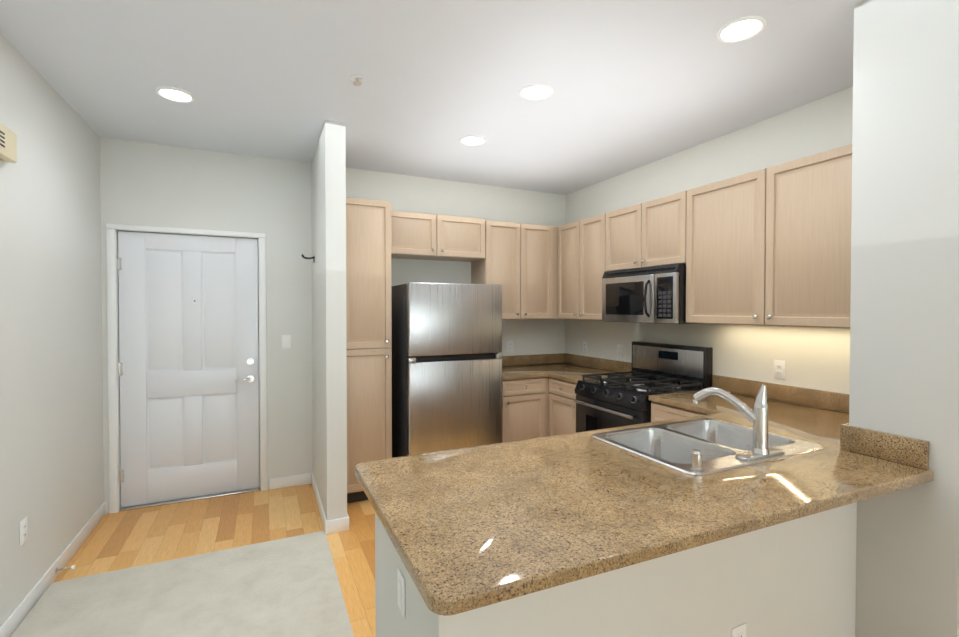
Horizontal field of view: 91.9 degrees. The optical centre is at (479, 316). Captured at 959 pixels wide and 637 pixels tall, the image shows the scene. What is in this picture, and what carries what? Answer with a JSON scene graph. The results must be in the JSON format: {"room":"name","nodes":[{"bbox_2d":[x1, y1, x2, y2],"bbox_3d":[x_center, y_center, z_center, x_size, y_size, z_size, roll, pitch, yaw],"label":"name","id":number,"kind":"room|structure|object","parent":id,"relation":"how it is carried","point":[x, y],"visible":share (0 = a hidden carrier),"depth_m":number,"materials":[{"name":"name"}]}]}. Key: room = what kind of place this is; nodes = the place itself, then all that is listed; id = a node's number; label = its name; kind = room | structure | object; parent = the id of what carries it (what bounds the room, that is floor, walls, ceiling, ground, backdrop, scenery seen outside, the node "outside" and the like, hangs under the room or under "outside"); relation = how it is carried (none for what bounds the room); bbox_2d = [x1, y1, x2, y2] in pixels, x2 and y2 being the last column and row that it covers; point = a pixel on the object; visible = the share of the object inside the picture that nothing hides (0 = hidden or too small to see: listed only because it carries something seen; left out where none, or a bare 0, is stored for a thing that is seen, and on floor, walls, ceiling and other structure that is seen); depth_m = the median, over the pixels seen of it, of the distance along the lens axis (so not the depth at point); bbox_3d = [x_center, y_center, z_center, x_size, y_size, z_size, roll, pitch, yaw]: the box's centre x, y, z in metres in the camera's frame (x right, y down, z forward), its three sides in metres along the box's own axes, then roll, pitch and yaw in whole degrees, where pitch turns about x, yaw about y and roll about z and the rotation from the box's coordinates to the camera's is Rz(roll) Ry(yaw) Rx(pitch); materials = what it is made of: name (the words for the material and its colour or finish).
{"room":"kitchen","nodes":[
{"label":"kitchen","id":0,"kind":"room"},
{"bbox_2d":[0,33,103,626],"bbox_3d":[-0.924,0.135,-0.722,0.150,2.740,9.250,0,1,-25],"label":"wall","id":1,"kind":"structure","parent":0,"point":[51,440],"depth_m":2.50,"materials":[{"name":"white paint"}]},
{"bbox_2d":[0,123,16,162],"bbox_3d":[-2.096,-0.767,2.024,0.046,0.135,0.220,0,1,-25],"label":"door chime","id":2,"kind":"object","parent":1,"relation":"attached to","point":[8,144],"visible":1,"depth_m":2.06,"materials":[{"name":"beige plastic"}]},
{"bbox_2d":[19,516,27,545],"bbox_3d":[-2.210,1.042,2.251,0.007,0.116,0.072,0,1,-25],"label":"electrical outlet plate","id":3,"kind":"object","parent":1,"relation":"attached to","point":[23,523],"depth_m":2.24,"materials":[{"name":"white plastic"}]},
{"bbox_2d":[0,502,105,636],"bbox_3d":[-0.850,1.459,-0.668,0.013,0.090,8.950,0,1,-25],"label":"baseboard","id":4,"kind":"structure","parent":1,"relation":"attached to","point":[15,618],"depth_m":2.49,"materials":[{"name":"white"}]},
{"bbox_2d":[55,565,75,572],"bbox_3d":[-2.308,1.407,2.586,0.084,0.028,0.028,0,1,-25],"label":"door stop","id":5,"kind":"object","parent":4,"relation":"attached to","point":[71,567],"visible":1,"depth_m":2.58,"materials":[{"name":"silver metal"}]},
{"bbox_2d":[54,483,375,636],"bbox_3d":[0.985,1.542,0.186,4.360,0.100,9.250,0,1,-25],"label":"floor","id":6,"kind":"structure","parent":0,"point":[119,540],"depth_m":3.08,"materials":[{"name":"brown wood"}]},
{"bbox_2d":[10,531,353,636],"bbox_3d":[0.002,1.500,-0.804,1.416,0.012,7.985,0,1,-25],"label":"floor carpet","id":7,"kind":"object","parent":6,"relation":"on","point":[287,587],"visible":0.98,"depth_m":2.38,"materials":[{"name":"beige carpet"}]},
{"bbox_2d":[346,197,391,502],"bbox_3d":[-0.991,0.272,3.813,0.399,2.335,0.669,0,1,-25],"label":"pantry cabinet","id":8,"kind":"object","parent":6,"relation":"on","point":[369,329],"visible":0.77,"depth_m":3.54,"materials":[{"name":"brown wood"}]},
{"bbox_2d":[391,282,501,457],"bbox_3d":[-0.329,0.586,4.027,0.800,1.700,0.750,0,1,-25],"label":"refrigerator","id":9,"kind":"object","parent":6,"relation":"on","point":[446,367],"visible":0.77,"depth_m":3.68,"materials":[{"name":"grey metal"}]},
{"bbox_2d":[502,377,576,442],"bbox_3d":[0.661,0.992,4.363,1.118,0.879,1.081,0,1,-25],"label":"base cabinet","id":10,"kind":"object","parent":6,"relation":"on","point":[536,407],"visible":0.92,"depth_m":4.13,"materials":[{"name":"brown wood"}]},
{"bbox_2d":[375,502,856,636],"bbox_3d":[0.570,1.028,1.841,1.808,0.879,0.715,0,1,-25],"label":"wall","id":11,"kind":"structure","parent":6,"relation":"on","point":[795,578],"depth_m":1.54,"materials":[{"name":"white paint"}]},
{"bbox_2d":[397,569,404,617],"bbox_3d":[-0.243,0.854,1.430,0.009,0.116,0.072,0,1,-25],"label":"switch plate","id":12,"kind":"object","parent":11,"relation":"attached to","point":[401,582],"depth_m":1.41,"materials":[{"name":"white plastic"}]},
{"bbox_2d":[731,623,745,636],"bbox_3d":[0.891,1.121,1.592,0.072,0.116,0.008,0,1,-25],"label":"electrical outlet plate","id":13,"kind":"object","parent":11,"relation":"attached to","point":[739,631],"depth_m":1.59,"materials":[{"name":"white plastic"}]},
{"bbox_2d":[574,341,712,432],"bbox_3d":[1.226,0.835,3.601,0.725,1.215,0.754,0,1,-25],"label":"gas range","id":14,"kind":"object","parent":6,"relation":"on","point":[618,399],"visible":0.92,"depth_m":3.53,"materials":[{"name":"black metal"}]},
{"bbox_2d":[651,401,708,421],"bbox_3d":[1.548,1.011,2.999,0.659,0.879,0.593,0,1,-25],"label":"base cabinet","id":15,"kind":"object","parent":6,"relation":"on","point":[661,412],"visible":0.06,"depth_m":3.00,"materials":[{"name":"brown wood"}]},
{"bbox_3d":[0.651,1.027,1.937,1.955,0.879,0.661,0,1,-25],"label":"base cabinet","id":16,"kind":"object","parent":6,"relation":"on","visible":0},
{"bbox_2d":[502,353,631,382],"bbox_3d":[0.659,0.483,4.354,1.123,0.135,1.083,0,1,-25],"label":"countertop","id":17,"kind":"structure","parent":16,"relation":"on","point":[563,366],"depth_m":4.55,"materials":[{"name":"beige stone"}]},
{"bbox_2d":[355,384,932,615],"bbox_3d":[0.941,0.519,1.890,2.688,0.135,0.990,0,1,-25],"label":"countertop","id":18,"kind":"structure","parent":16,"relation":"on","point":[470,528],"depth_m":1.45,"materials":[{"name":"beige stone"}]},
{"bbox_2d":[591,418,824,474],"bbox_3d":[0.985,0.639,2.047,0.800,0.186,0.590,0,1,-25],"label":"sink","id":19,"kind":"object","parent":18,"relation":"in","point":[720,445],"visible":0.46,"depth_m":2.16,"materials":[{"name":"stainless steel"}]},
{"bbox_2d":[689,449,703,470],"bbox_3d":[0.782,0.517,1.670,0.048,0.068,0.048,0,1,-25],"label":"air gap","id":20,"kind":"object","parent":19,"relation":"on","point":[696,461],"visible":1,"depth_m":1.66,"materials":[{"name":"silver metal"}]},
{"bbox_2d":[692,385,784,460],"bbox_3d":[1.064,0.409,1.909,0.270,0.277,0.240,0,1,-25],"label":"faucet","id":21,"kind":"object","parent":18,"relation":"on","point":[758,416],"visible":1,"depth_m":1.82,"materials":[{"name":"silver metal"}]},
{"bbox_2d":[649,375,778,396],"bbox_3d":[1.546,0.502,3.019,0.638,0.135,0.548,0,1,-25],"label":"countertop","id":22,"kind":"structure","parent":16,"relation":"on","point":[723,382],"depth_m":3.24,"materials":[{"name":"beige stone"}]},
{"bbox_2d":[311,120,346,520],"bbox_3d":[-1.166,0.073,3.549,0.130,2.740,1.000,0,1,-25],"label":"wall","id":23,"kind":"structure","parent":0,"point":[328,227],"depth_m":3.11,"materials":[{"name":"white paint"}]},
{"bbox_2d":[301,254,314,262],"bbox_3d":[-1.386,-0.466,3.747,0.094,0.061,0.110,0,1,-25],"label":"coat hook","id":24,"kind":"object","parent":23,"relation":"attached to","point":[313,257],"visible":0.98,"depth_m":3.72,"materials":[{"name":"black"}]},
{"bbox_2d":[310,473,329,534],"bbox_3d":[-1.227,1.398,3.533,0.015,0.090,1.012,0,1,-25],"label":"baseboard","id":25,"kind":"structure","parent":23,"relation":"attached to","point":[326,525],"depth_m":3.36,"materials":[{"name":"white wood"}]},
{"bbox_2d":[341,513,348,530],"bbox_3d":[-0.951,1.402,3.275,0.012,0.090,0.312,0,1,-25],"label":"baseboard","id":26,"kind":"structure","parent":23,"relation":"attached to","point":[345,521],"depth_m":3.13,"materials":[{"name":"white wood"}]},
{"bbox_2d":[100,137,565,513],"bbox_3d":[-0.932,0.062,4.291,4.060,2.740,0.150,0,1,-25],"label":"wall","id":27,"kind":"structure","parent":0,"point":[149,184],"depth_m":3.88,"materials":[{"name":"white paint"}]},
{"bbox_2d":[106,224,266,513],"bbox_3d":[-2.257,0.383,3.656,1.049,2.117,0.134,0,1,-25],"label":"door frame","id":28,"kind":"structure","parent":27,"relation":"attached to","point":[112,230],"depth_m":3.45,"materials":[{"name":"white painted wood"}]},
{"bbox_2d":[117,231,259,506],"bbox_3d":[-2.249,0.397,3.629,0.942,2.057,0.106,0,1,-25],"label":"entry door","id":29,"kind":"structure","parent":27,"relation":"in","point":[188,368],"depth_m":3.62,"materials":[{"name":"white paint"}]},
{"bbox_2d":[282,335,290,348],"bbox_3d":[-1.616,0.216,3.887,0.072,0.116,0.009,0,1,-25],"label":"switch plate","id":30,"kind":"object","parent":27,"relation":"attached to","point":[286,341],"depth_m":3.88,"materials":[{"name":"white plastic"}]},
{"bbox_2d":[270,473,309,489],"bbox_3d":[-1.598,1.393,3.910,0.306,0.090,0.015,0,1,-25],"label":"baseboard","id":31,"kind":"structure","parent":27,"relation":"attached to","point":[301,479],"depth_m":3.91,"materials":[{"name":"white wood"}]},
{"bbox_2d":[391,211,438,259],"bbox_3d":[-0.662,-0.712,4.134,0.476,0.367,0.338,0,1,-25],"label":"upper cabinet","id":32,"kind":"object","parent":27,"relation":"attached to","point":[413,235],"depth_m":4.01,"materials":[{"name":"brown wood"}]},
{"bbox_2d":[439,215,486,263],"bbox_3d":[-0.229,-0.715,4.335,0.477,0.367,0.338,0,1,-25],"label":"upper cabinet","id":33,"kind":"object","parent":27,"relation":"attached to","point":[462,239],"depth_m":4.19,"materials":[{"name":"brown wood"}]},
{"bbox_2d":[471,220,522,318],"bbox_3d":[0.157,-0.431,4.518,0.370,0.920,0.338,0,1,-25],"label":"upper cabinet","id":34,"kind":"object","parent":27,"relation":"attached to","point":[503,266],"depth_m":4.39,"materials":[{"name":"brown wood"}]},
{"bbox_2d":[507,341,512,351],"bbox_3d":[0.317,0.315,4.787,0.072,0.116,0.008,0,1,-25],"label":"electrical outlet plate","id":35,"kind":"object","parent":27,"relation":"attached to","point":[509,343],"depth_m":4.78,"materials":[{"name":"white plastic"}]},
{"bbox_2d":[523,224,554,318],"bbox_3d":[0.491,-0.434,4.673,0.367,0.920,0.338,0,1,-25],"label":"upper cabinet","id":36,"kind":"object","parent":27,"relation":"attached to","point":[538,240],"depth_m":4.53,"materials":[{"name":"brown wood"}]},
{"bbox_2d":[0,0,860,194],"bbox_3d":[0.985,-1.298,0.144,4.360,0.100,9.250,0,1,-25],"label":"ceiling","id":37,"kind":"structure","parent":0,"point":[634,84],"depth_m":2.46,"materials":[{"name":"paint"}]},
{"bbox_2d":[155,86,194,102],"bbox_3d":[-1.763,-1.280,2.689,0.196,0.008,0.196,0,1,-25],"label":"recessed light","id":38,"kind":"object","parent":37,"relation":"in","point":[175,94],"visible":1,"depth_m":2.68,"materials":[{"name":"white"}]},
{"bbox_2d":[350,75,363,85],"bbox_3d":[-0.659,-1.265,2.497,0.070,0.032,0.070,0,1,-25],"label":"sprinkler","id":39,"kind":"object","parent":37,"relation":"attached to","point":[357,79],"visible":1,"depth_m":2.49,"materials":[{"name":"white metal"}]},
{"bbox_2d":[459,135,485,145],"bbox_3d":[-0.050,-1.291,3.418,0.196,0.008,0.196,0,1,-25],"label":"recessed light","id":40,"kind":"object","parent":37,"relation":"in","point":[472,140],"visible":1,"depth_m":3.41,"materials":[{"name":"white"}]},
{"bbox_2d":[519,84,553,99],"bbox_3d":[0.326,-1.280,2.656,0.196,0.008,0.196,0,1,-25],"label":"recessed light","id":41,"kind":"object","parent":37,"relation":"in","point":[536,91],"visible":1,"depth_m":2.65,"materials":[{"name":"white"}]},
{"bbox_2d":[716,15,766,42],"bbox_3d":[1.163,-1.271,2.063,0.196,0.008,0.196,0,1,-25],"label":"recessed light","id":42,"kind":"object","parent":37,"relation":"in","point":[740,29],"visible":1,"depth_m":2.06,"materials":[{"name":"white"}]},
{"bbox_2d":[565,87,852,393],"bbox_3d":[2.894,0.109,1.051,0.150,2.740,9.250,0,1,-25],"label":"wall","id":43,"kind":"structure","parent":0,"point":[817,358],"depth_m":3.21,"materials":[{"name":"paint"}]},
{"bbox_2d":[555,221,578,318],"bbox_3d":[1.000,-0.432,4.539,0.338,0.920,0.375,0,1,-25],"label":"upper cabinet","id":44,"kind":"object","parent":43,"relation":"attached to","point":[567,304],"depth_m":4.45,"materials":[{"name":"brown wood"}]},
{"bbox_2d":[583,341,587,352],"bbox_3d":[1.084,0.315,4.763,0.007,0.116,0.072,0,1,-25],"label":"electrical outlet plate","id":45,"kind":"object","parent":43,"relation":"attached to","point":[585,343],"depth_m":4.75,"materials":[{"name":"white plastic"}]},
{"bbox_2d":[575,214,604,319],"bbox_3d":[1.154,-0.427,4.208,0.338,0.920,0.355,0,1,-25],"label":"upper cabinet","id":46,"kind":"object","parent":43,"relation":"attached to","point":[591,272],"depth_m":4.15,"materials":[{"name":"brown wood"}]},
{"bbox_2d":[617,344,622,356],"bbox_3d":[1.299,0.322,4.300,0.007,0.116,0.072,0,1,-25],"label":"electrical outlet plate","id":47,"kind":"object","parent":43,"relation":"attached to","point":[619,347],"depth_m":4.30,"materials":[{"name":"white plastic"}]},
{"bbox_2d":[603,204,638,271],"bbox_3d":[1.317,-0.629,3.854,0.338,0.505,0.419,0,1,-25],"label":"upper cabinet","id":48,"kind":"object","parent":43,"relation":"attached to","point":[621,226],"depth_m":3.79,"materials":[{"name":"brown wood"}]},
{"bbox_2d":[639,191,686,267],"bbox_3d":[1.493,-0.624,3.474,0.338,0.505,0.419,0,1,-25],"label":"upper cabinet","id":49,"kind":"object","parent":43,"relation":"attached to","point":[663,220],"depth_m":3.39,"materials":[{"name":"brown wood"}]},
{"bbox_2d":[602,264,704,323],"bbox_3d":[1.355,-0.159,3.624,0.462,0.418,0.780,0,1,-25],"label":"microwave","id":50,"kind":"object","parent":49,"relation":"attached to","point":[656,294],"visible":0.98,"depth_m":3.44,"materials":[{"name":"silver metal"}]},
{"bbox_2d":[686,169,762,324],"bbox_3d":[1.700,-0.410,3.032,0.338,0.920,0.562,0,1,-25],"label":"upper cabinet","id":51,"kind":"object","parent":43,"relation":"attached to","point":[723,217],"depth_m":2.94,"materials":[{"name":"brown wood"}]},
{"bbox_2d":[774,360,784,378],"bbox_3d":[1.918,0.341,2.967,0.007,0.116,0.072,0,1,-25],"label":"electrical outlet plate","id":52,"kind":"object","parent":43,"relation":"attached to","point":[779,373],"depth_m":2.96,"materials":[{"name":"white plastic"}]},
{"bbox_2d":[759,144,851,327],"bbox_3d":[1.958,-0.402,2.476,0.338,0.920,0.664,0,1,-25],"label":"upper cabinet","id":53,"kind":"object","parent":43,"relation":"attached to","point":[770,246],"depth_m":2.49,"materials":[{"name":"brown wood"}]},
{"bbox_2d":[849,0,958,636],"bbox_3d":[1.963,0.096,1.929,0.800,2.740,0.338,0,1,-25],"label":"wall","id":54,"kind":"structure","parent":0,"point":[904,343],"depth_m":1.74,"materials":[{"name":"paint"}]}
]}

